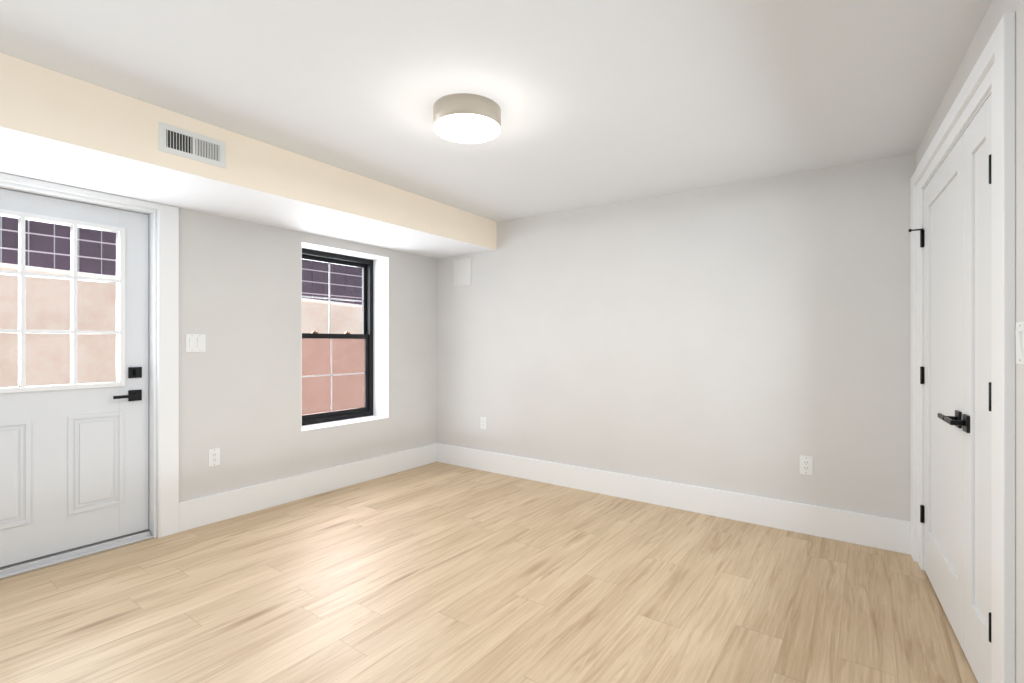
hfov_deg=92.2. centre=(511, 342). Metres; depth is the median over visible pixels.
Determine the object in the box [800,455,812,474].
electrical outlet
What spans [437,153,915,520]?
wall
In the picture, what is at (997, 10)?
wall
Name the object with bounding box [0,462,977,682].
floor
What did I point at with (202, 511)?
baseboard
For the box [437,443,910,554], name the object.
baseboard
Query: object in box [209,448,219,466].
outlet
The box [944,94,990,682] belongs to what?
closet door
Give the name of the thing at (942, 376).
closet door
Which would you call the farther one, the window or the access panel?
the access panel
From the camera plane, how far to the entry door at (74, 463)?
2.80 m
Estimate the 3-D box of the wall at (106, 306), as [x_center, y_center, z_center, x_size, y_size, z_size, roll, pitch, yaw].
[-3.108,0.350,4.551,0.282,2.300,9.500,0,0,36]
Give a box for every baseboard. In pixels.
[179,443,436,531]
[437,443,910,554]
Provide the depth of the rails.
4.04 m
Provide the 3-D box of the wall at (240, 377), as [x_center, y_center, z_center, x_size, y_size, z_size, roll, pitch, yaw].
[-2.234,-0.030,3.236,0.300,2.460,4.900,0,0,36]
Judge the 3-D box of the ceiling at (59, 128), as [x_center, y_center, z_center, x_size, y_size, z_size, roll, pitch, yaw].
[-1.804,-1.035,2.924,0.765,0.350,4.600,0,0,36]
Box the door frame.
[0,173,178,537]
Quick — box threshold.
[0,529,153,579]
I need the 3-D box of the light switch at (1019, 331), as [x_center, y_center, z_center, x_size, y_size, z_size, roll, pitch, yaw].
[1.387,0.000,1.346,0.011,0.115,0.070,0,0,32]
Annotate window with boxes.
[301,242,388,431]
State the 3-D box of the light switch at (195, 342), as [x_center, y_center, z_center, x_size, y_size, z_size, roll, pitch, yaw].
[-2.059,0.000,3.213,0.011,0.115,0.116,0,0,36]
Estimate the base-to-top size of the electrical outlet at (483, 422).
0.115 m
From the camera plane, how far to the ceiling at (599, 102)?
2.08 m
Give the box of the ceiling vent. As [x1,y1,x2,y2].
[159,122,225,167]
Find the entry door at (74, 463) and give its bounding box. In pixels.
[0,188,148,566]
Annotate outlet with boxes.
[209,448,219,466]
[480,417,486,429]
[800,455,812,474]
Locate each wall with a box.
[0,263,363,414]
[179,208,436,501]
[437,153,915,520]
[916,0,1023,682]
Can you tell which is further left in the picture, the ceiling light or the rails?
the rails
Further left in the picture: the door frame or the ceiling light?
the door frame
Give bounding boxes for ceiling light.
[433,93,500,142]
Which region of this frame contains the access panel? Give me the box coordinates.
[453,258,470,285]
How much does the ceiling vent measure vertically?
0.138 m
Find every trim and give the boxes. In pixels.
[910,12,1015,682]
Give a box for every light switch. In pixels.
[186,334,205,351]
[1015,322,1023,363]
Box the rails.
[0,216,361,304]
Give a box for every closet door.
[908,133,963,651]
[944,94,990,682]
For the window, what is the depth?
4.50 m
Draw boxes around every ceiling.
[0,0,992,221]
[0,53,496,257]

